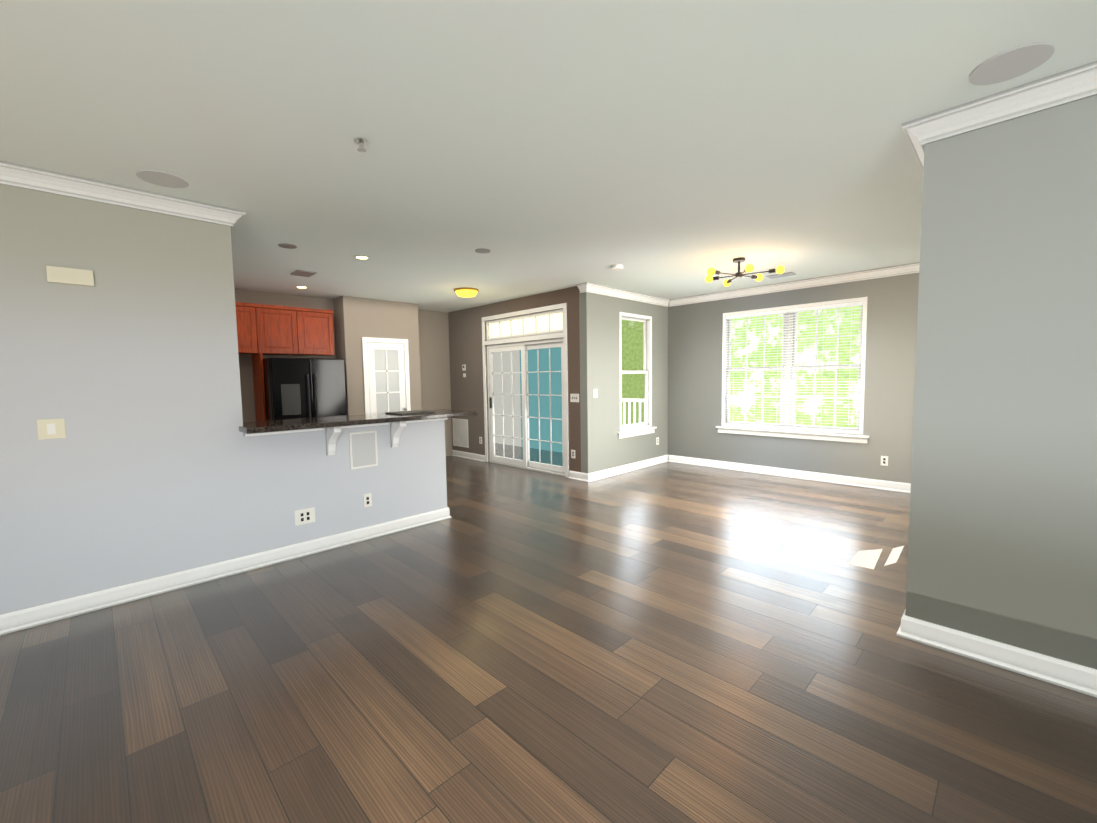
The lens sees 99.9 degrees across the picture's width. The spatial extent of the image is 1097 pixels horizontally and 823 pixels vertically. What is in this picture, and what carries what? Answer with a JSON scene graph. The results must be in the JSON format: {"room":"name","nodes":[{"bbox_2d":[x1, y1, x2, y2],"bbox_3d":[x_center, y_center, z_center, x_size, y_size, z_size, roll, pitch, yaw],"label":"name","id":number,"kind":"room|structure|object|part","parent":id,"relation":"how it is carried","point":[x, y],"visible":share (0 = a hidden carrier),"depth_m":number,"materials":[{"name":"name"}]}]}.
{"room":"empty living room","nodes":[
{"label":"empty living room","id":0,"kind":"room"},
{"bbox_2d":[0,184,446,613],"bbox_3d":[-3.233,-0.053,2.688,5.940,2.700,0.130,-5,6,-44],"label":"wall","id":1,"kind":"structure","parent":0,"point":[155,462],"depth_m":3.08,"materials":[{"name":"paint"}]},
{"bbox_2d":[36,418,65,439],"bbox_3d":[-3.024,0.106,2.804,0.115,0.120,0.011,-5,6,-44],"label":"switch plate","id":2,"kind":"object","parent":1,"relation":"attached to","point":[50,428],"visible":1,"depth_m":2.80,"materials":[{"name":"beige plastic"}]},
{"bbox_2d":[46,265,93,286],"bbox_3d":[-2.932,-0.830,2.829,0.200,0.095,0.030,-5,6,-44],"label":"door chime","id":3,"kind":"object","parent":1,"relation":"attached to","point":[64,275],"visible":1,"depth_m":2.81,"materials":[{"name":"beige plastic"}]},
{"bbox_2d":[0,161,245,227],"bbox_3d":[-3.818,-1.293,1.978,4.265,0.104,0.215,-5,6,-44],"label":"crown molding","id":4,"kind":"structure","parent":1,"relation":"attached to","point":[26,177],"depth_m":2.92,"materials":[{"name":"white wood"}]},
{"bbox_2d":[0,507,451,635],"bbox_3d":[-2.164,1.147,3.790,3.087,0.115,0.162,-5,6,-44],"label":"baseboard","id":5,"kind":"structure","parent":1,"relation":"attached to","point":[27,618],"depth_m":3.31,"materials":[{"name":"white wood"}]},
{"bbox_2d":[294,507,314,525],"bbox_3d":[-2.026,0.874,3.835,0.155,0.125,0.011,-5,6,-44],"label":"outlet","id":6,"kind":"object","parent":1,"relation":"attached to","point":[304,516],"visible":1,"depth_m":3.83,"materials":[{"name":"white plastic"}]},
{"bbox_2d":[239,409,477,455],"bbox_3d":[-1.673,0.191,4.260,2.030,0.312,0.670,-5,6,-44],"label":"countertop","id":7,"kind":"structure","parent":1,"relation":"on","point":[331,426],"depth_m":3.95,"materials":[{"name":"stone"}]},
{"bbox_2d":[385,410,434,414],"bbox_3d":[-1.384,0.010,4.607,0.350,0.012,0.350,-5,6,-44],"label":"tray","id":8,"kind":"object","parent":7,"relation":"on","point":[413,412],"depth_m":4.53,"materials":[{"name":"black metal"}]},
{"bbox_2d":[349,430,377,469],"bbox_3d":[-1.666,0.344,4.159,0.250,0.330,0.014,-5,6,-44],"label":"speaker panel","id":9,"kind":"object","parent":1,"relation":"attached to","point":[363,449],"visible":1,"depth_m":4.15,"materials":[{"name":"white"}]},
{"bbox_2d":[363,493,371,507],"bbox_3d":[-1.649,0.811,4.204,0.075,0.120,0.011,-5,6,-44],"label":"outlet","id":10,"kind":"object","parent":1,"relation":"attached to","point":[367,500],"visible":1,"depth_m":4.20,"materials":[{"name":"white plastic"}]},
{"bbox_2d":[234,289,451,455],"bbox_3d":[-5.271,-0.284,6.368,8.430,2.700,2.500,-5,6,-44],"label":"wall","id":11,"kind":"structure","parent":0,"point":[425,333],"depth_m":7.11,"materials":[{"name":"beige paint"}]},
{"bbox_2d":[235,302,266,353],"bbox_3d":[-4.121,-1.080,5.996,0.616,0.645,0.338,-5,6,-44],"label":"upper cabinet","id":12,"kind":"object","parent":11,"relation":"attached to","point":[249,316],"depth_m":6.00,"materials":[{"name":"brown wood"}]},
{"bbox_2d":[263,304,302,355],"bbox_3d":[-3.775,-1.110,6.338,0.616,0.645,0.338,-5,6,-44],"label":"upper cabinet","id":13,"kind":"object","parent":11,"relation":"attached to","point":[264,329],"depth_m":6.27,"materials":[{"name":"brown wood"}]},
{"bbox_2d":[299,308,334,355],"bbox_3d":[-3.451,-1.138,6.658,0.552,0.645,0.338,-5,6,-44],"label":"upper cabinet","id":14,"kind":"object","parent":11,"relation":"attached to","point":[318,336],"depth_m":6.58,"materials":[{"name":"brown wood"}]},
{"bbox_2d":[362,337,410,413],"bbox_3d":[-2.511,-0.097,7.281,0.750,2.110,0.100,-5,6,-44],"label":"pantry door","id":15,"kind":"structure","parent":11,"relation":"in","point":[386,374],"depth_m":7.26,"materials":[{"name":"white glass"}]},
{"bbox_3d":[-2.544,-0.134,7.312,0.390,1.680,0.006,-5,6,-44],"label":"glass","id":16,"kind":"part","parent":15,"relation":"part of","materials":[{"name":"grey glass"}]},
{"bbox_2d":[448,286,580,471],"bbox_3d":[-0.661,-0.445,7.601,0.130,2.700,3.260,-5,6,-44],"label":"wall","id":17,"kind":"structure","parent":0,"point":[465,343],"depth_m":8.01,"materials":[{"name":"paint"}]},
{"bbox_2d":[452,418,468,447],"bbox_3d":[-1.633,0.395,8.559,0.012,0.520,0.500,-5,6,-44],"label":"air vent","id":18,"kind":"object","parent":17,"relation":"in","point":[460,433],"visible":1,"depth_m":8.55,"materials":[{"name":"grey metal"}]},
{"bbox_2d":[451,450,484,461],"bbox_3d":[-1.478,0.805,8.423,0.032,0.115,1.045,-5,6,-44],"label":"baseboard","id":19,"kind":"structure","parent":17,"relation":"attached to","point":[468,455],"depth_m":8.40,"materials":[{"name":"white wood"}]},
{"bbox_2d":[482,303,568,477],"bbox_3d":[-0.385,-0.325,7.297,0.118,2.495,1.980,-5,6,-44],"label":"sliding door","id":20,"kind":"structure","parent":17,"relation":"attached to","point":[546,325],"depth_m":7.26,"materials":[{"name":"white metal"}]},
{"bbox_3d":[-0.393,-1.335,7.233,0.005,0.240,1.750,-5,6,-44],"label":"transom glass","id":21,"kind":"part","parent":20,"relation":"part of","materials":[{"name":"glass"}]},
{"bbox_2d":[571,450,574,457],"bbox_3d":[0.352,0.606,6.564,0.011,0.120,0.075,-5,6,-44],"label":"outlet","id":22,"kind":"object","parent":17,"relation":"attached to","point":[572,453],"visible":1,"depth_m":6.56,"materials":[{"name":"white plastic"}]},
{"bbox_2d":[570,394,578,401],"bbox_3d":[0.367,-0.190,6.479,0.011,0.120,0.160,-5,6,-44],"label":"light switch","id":23,"kind":"object","parent":17,"relation":"attached to","point":[574,397],"visible":1,"depth_m":6.47,"materials":[{"name":"white plastic"}]},
{"bbox_2d":[568,470,583,480],"bbox_3d":[0.413,0.912,6.515,0.032,0.115,0.330,-5,6,-44],"label":"baseboard","id":24,"kind":"structure","parent":17,"relation":"attached to","point":[574,475],"depth_m":6.53,"materials":[{"name":"white wood"}]},
{"bbox_2d":[0,443,1096,822],"bbox_3d":[-0.747,1.265,3.329,10.610,0.101,13.300,-5,6,-44],"label":"floor","id":25,"kind":"structure","parent":0,"point":[668,643],"depth_m":2.17,"materials":[{"name":"brown wood"}]},
{"bbox_2d":[252,353,346,420],"bbox_3d":[-3.421,0.120,6.422,0.955,1.828,0.815,-5,6,-44],"label":"fridge","id":26,"kind":"object","parent":25,"relation":"on","point":[296,388],"depth_m":6.10,"materials":[{"name":"black metal"}]},
{"bbox_3d":[-3.886,0.141,6.234,0.027,1.828,0.429,-5,6,-44],"label":"fridge cabinet side panel","id":27,"kind":"part","parent":26,"relation":"part of","materials":[{"name":"brown wood"}]},
{"bbox_2d":[0,0,1096,311],"bbox_3d":[-0.791,-1.527,3.129,10.610,0.100,13.300,-5,6,-44],"label":"ceiling","id":28,"kind":"structure","parent":0,"point":[668,148],"depth_m":2.27,"materials":[{"name":"paint"}]},
{"bbox_2d":[136,169,188,187],"bbox_3d":[-2.365,-1.426,2.829,0.250,0.008,0.250,-5,6,-44],"label":"ceiling speaker","id":29,"kind":"object","parent":28,"relation":"attached to","point":[162,178],"visible":0.9,"depth_m":2.81,"materials":[{"name":"grey plastic"}]},
{"bbox_2d":[278,243,296,248],"bbox_3d":[-2.411,-1.528,4.258,0.150,0.006,0.150,-5,6,-44],"label":"recessed light","id":30,"kind":"object","parent":28,"relation":"in","point":[288,246],"visible":0.92,"depth_m":4.26,"materials":[{"name":"grey metal"}]},
{"bbox_2d":[290,270,316,276],"bbox_3d":[-2.833,-1.595,5.329,0.200,0.012,0.280,-5,6,-44],"label":"ceiling vent","id":31,"kind":"object","parent":28,"relation":"in","point":[303,273],"visible":1,"depth_m":5.30,"materials":[{"name":"grey metal"}]},
{"bbox_2d":[354,137,367,152],"bbox_3d":[-0.985,-1.398,2.423,0.070,0.050,0.070,-5,6,-44],"label":"sprinkler","id":32,"kind":"object","parent":28,"relation":"attached to","point":[361,142],"visible":1,"depth_m":2.41,"materials":[{"name":"silver metal"}]},
{"bbox_2d":[354,255,369,259],"bbox_3d":[-1.899,-1.567,4.692,0.150,0.006,0.150,-5,6,-44],"label":"recessed light","id":33,"kind":"object","parent":28,"relation":"in","point":[361,257],"visible":0.92,"depth_m":4.68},
{"bbox_2d":[454,287,478,296],"bbox_3d":[-1.151,-1.667,6.471,0.340,0.084,0.340,-5,6,-44],"label":"flush-mount ceiling light","id":34,"kind":"object","parent":28,"relation":"attached to","point":[466,292],"visible":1,"depth_m":6.36,"materials":[{"name":"yellow glass"}]},
{"bbox_3d":[-1.150,-1.652,6.472,0.310,0.055,0.310,-5,6,-44],"label":"lamp shade","id":35,"kind":"part","parent":34,"relation":"part of","materials":[{"name":"yellow glass"}]},
{"bbox_2d":[475,249,489,252],"bbox_3d":[-0.645,-1.575,4.525,0.150,0.006,0.150,-5,6,-44],"label":"recessed light","id":36,"kind":"object","parent":28,"relation":"in","point":[482,250],"visible":0.94,"depth_m":4.50,"materials":[{"name":"grey"}]},
{"bbox_2d":[611,265,622,269],"bbox_3d":[0.780,-1.634,5.229,0.130,0.034,0.130,-5,6,-44],"label":"smoke detector","id":37,"kind":"object","parent":28,"relation":"attached to","point":[616,267],"visible":1,"depth_m":5.19,"materials":[{"name":"white plastic"}]},
{"bbox_2d":[705,257,784,285],"bbox_3d":[2.069,-1.542,4.942,0.767,0.216,0.790,-5,6,-44],"label":"chandelier","id":38,"kind":"object","parent":28,"relation":"hanging from","point":[711,272],"visible":1,"depth_m":4.96,"materials":[{"name":"yellow glass"}]},
{"bbox_2d":[766,272,795,278],"bbox_3d":[2.943,-1.723,5.832,0.170,0.012,0.300,-5,6,-44],"label":"ceiling vent","id":39,"kind":"object","parent":28,"relation":"in","point":[781,275],"visible":1,"depth_m":5.81,"materials":[{"name":"grey metal"}]},
{"bbox_2d":[969,42,1054,84],"bbox_3d":[1.900,-1.427,1.899,0.250,0.008,0.250,-5,6,-44],"label":"ceiling speaker","id":40,"kind":"object","parent":28,"relation":"attached to","point":[1012,63],"visible":0.96,"depth_m":1.89,"materials":[{"name":"grey plastic"}]},
{"bbox_2d":[579,290,667,472],"bbox_3d":[1.270,-0.441,7.127,2.210,2.700,0.130,-5,6,-44],"label":"wall","id":41,"kind":"structure","parent":0,"point":[603,447],"depth_m":6.66,"materials":[{"name":"grey paint"}]},
{"bbox_2d":[581,282,668,306],"bbox_3d":[1.204,-1.721,6.847,2.050,0.104,0.095,-5,6,-44],"label":"crown molding","id":42,"kind":"structure","parent":41,"relation":"attached to","point":[585,287],"depth_m":6.71,"materials":[{"name":"white wood"}]},
{"bbox_2d":[584,455,667,481],"bbox_3d":[1.279,0.857,7.093,2.080,0.115,0.032,-5,6,-44],"label":"baseboard","id":43,"kind":"structure","parent":41,"relation":"attached to","point":[588,477],"depth_m":6.95,"materials":[{"name":"white wood"}]},
{"bbox_2d":[617,312,656,438],"bbox_3d":[1.337,-0.558,7.141,1.000,1.868,0.155,-5,6,-44],"label":"window","id":44,"kind":"structure","parent":41,"relation":"in","point":[647,353],"depth_m":7.36,"materials":[{"name":"white wood"}]},
{"bbox_2d":[668,273,918,483],"bbox_3d":[3.417,-0.426,6.434,0.130,2.700,3.875,-5,6,-44],"label":"wall","id":45,"kind":"structure","parent":0,"point":[695,333],"depth_m":6.20,"materials":[{"name":"paint"}]},
{"bbox_2d":[668,455,910,492],"bbox_3d":[3.320,0.865,6.530,0.031,0.115,3.705,-5,6,-44],"label":"baseboard","id":46,"kind":"structure","parent":45,"relation":"attached to","point":[790,473],"depth_m":6.37,"materials":[{"name":"white wood"}]},
{"bbox_2d":[716,297,869,443],"bbox_3d":[3.347,-0.551,6.459,0.170,1.828,1.990,-5,6,-44],"label":"window","id":47,"kind":"structure","parent":45,"relation":"in","point":[845,436],"depth_m":6.44,"materials":[{"name":"white wood"}]},
{"bbox_2d":[725,301,862,431],"bbox_3d":[3.337,-0.593,6.447,0.046,1.648,1.749,-5,6,-44],"label":"window blinds","id":48,"kind":"object","parent":47,"relation":"attached to","point":[824,307],"visible":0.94,"depth_m":6.35,"materials":[{"name":"white plastic"}]},
{"bbox_2d":[669,262,919,306],"bbox_3d":[3.241,-1.717,6.346,0.085,0.104,3.650,-5,6,-44],"label":"crown molding","id":49,"kind":"structure","parent":45,"relation":"attached to","point":[911,268],"depth_m":6.15,"materials":[{"name":"white wood"}]},
{"bbox_2d":[881,456,887,465],"bbox_3d":[4.144,0.609,5.687,0.011,0.120,0.075,-5,6,-44],"label":"electrical outlet","id":50,"kind":"object","parent":45,"relation":"attached to","point":[884,460],"visible":1,"depth_m":5.68,"materials":[{"name":"white plastic"}]},
{"bbox_2d":[905,95,1096,668],"bbox_3d":[3.382,-0.041,1.067,0.130,2.700,3.985,-5,6,-44],"label":"wall","id":51,"kind":"structure","parent":0,"point":[1002,543],"depth_m":2.17,"materials":[{"name":"paint"}]},
{"bbox_2d":[913,149,923,170],"bbox_3d":[3.239,-1.529,3.710,3.804,0.104,0.084,-5,6,-44],"label":"crown molding","id":52,"kind":"structure","parent":51,"relation":"attached to","point":[919,153],"depth_m":2.63,"materials":[{"name":"white wood"}]},
{"bbox_2d":[896,611,1096,697],"bbox_3d":[3.333,1.252,1.114,0.031,0.115,4.017,-5,6,-44],"label":"baseboard","id":53,"kind":"structure","parent":51,"relation":"attached to","point":[1058,672],"depth_m":2.24,"materials":[{"name":"white wood"}]},
{"bbox_2d":[902,61,1096,149],"bbox_3d":[3.255,-1.330,0.929,0.085,0.104,4.070,-5,6,-44],"label":"crown molding","id":54,"kind":"structure","parent":51,"relation":"attached to","point":[1065,87],"depth_m":2.10,"materials":[{"name":"white wood"}]},
{"label":"outside","id":55,"kind":"structure","parent":0,"visible":0},
{"bbox_3d":[0.313,0.874,8.641,2.549,0.090,3.259,-5,6,-44],"label":"floor","id":56,"kind":"structure","parent":55,"visible":0},
{"bbox_2d":[493,350,520,446],"bbox_3d":[-1.234,-0.507,9.369,1.400,2.610,3.900,-5,6,-44],"label":"siding","id":57,"kind":"object","parent":56,"relation":"on","point":[507,386],"depth_m":10.04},
{"bbox_2d":[520,347,562,452],"bbox_3d":[-0.034,-0.510,9.149,0.001,2.610,1.600,-5,6,-44],"label":"siding","id":58,"kind":"object","parent":56,"relation":"on","point":[556,387],"visible":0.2,"depth_m":9.22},
{"bbox_2d":[622,398,644,424],"bbox_3d":[1.524,0.231,8.748,0.060,0.960,1.720,-5,6,-44],"label":"railing","id":59,"kind":"object","parent":56,"relation":"on","point":[630,400],"visible":0.04,"depth_m":8.65,"materials":[{"name":"white wood"}]},
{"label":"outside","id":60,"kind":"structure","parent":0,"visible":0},
{"bbox_2d":[621,319,644,424],"bbox_3d":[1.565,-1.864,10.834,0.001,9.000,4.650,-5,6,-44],"label":"trees","id":61,"kind":"object","parent":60,"point":[633,385],"depth_m":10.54,"materials":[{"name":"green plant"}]},
{"bbox_2d":[729,306,860,426],"bbox_3d":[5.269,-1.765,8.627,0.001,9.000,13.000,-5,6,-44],"label":"window glass","id":62,"kind":"object","parent":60,"point":[842,392],"depth_m":8.99,"materials":[{"name":"clear glass"}]}
]}

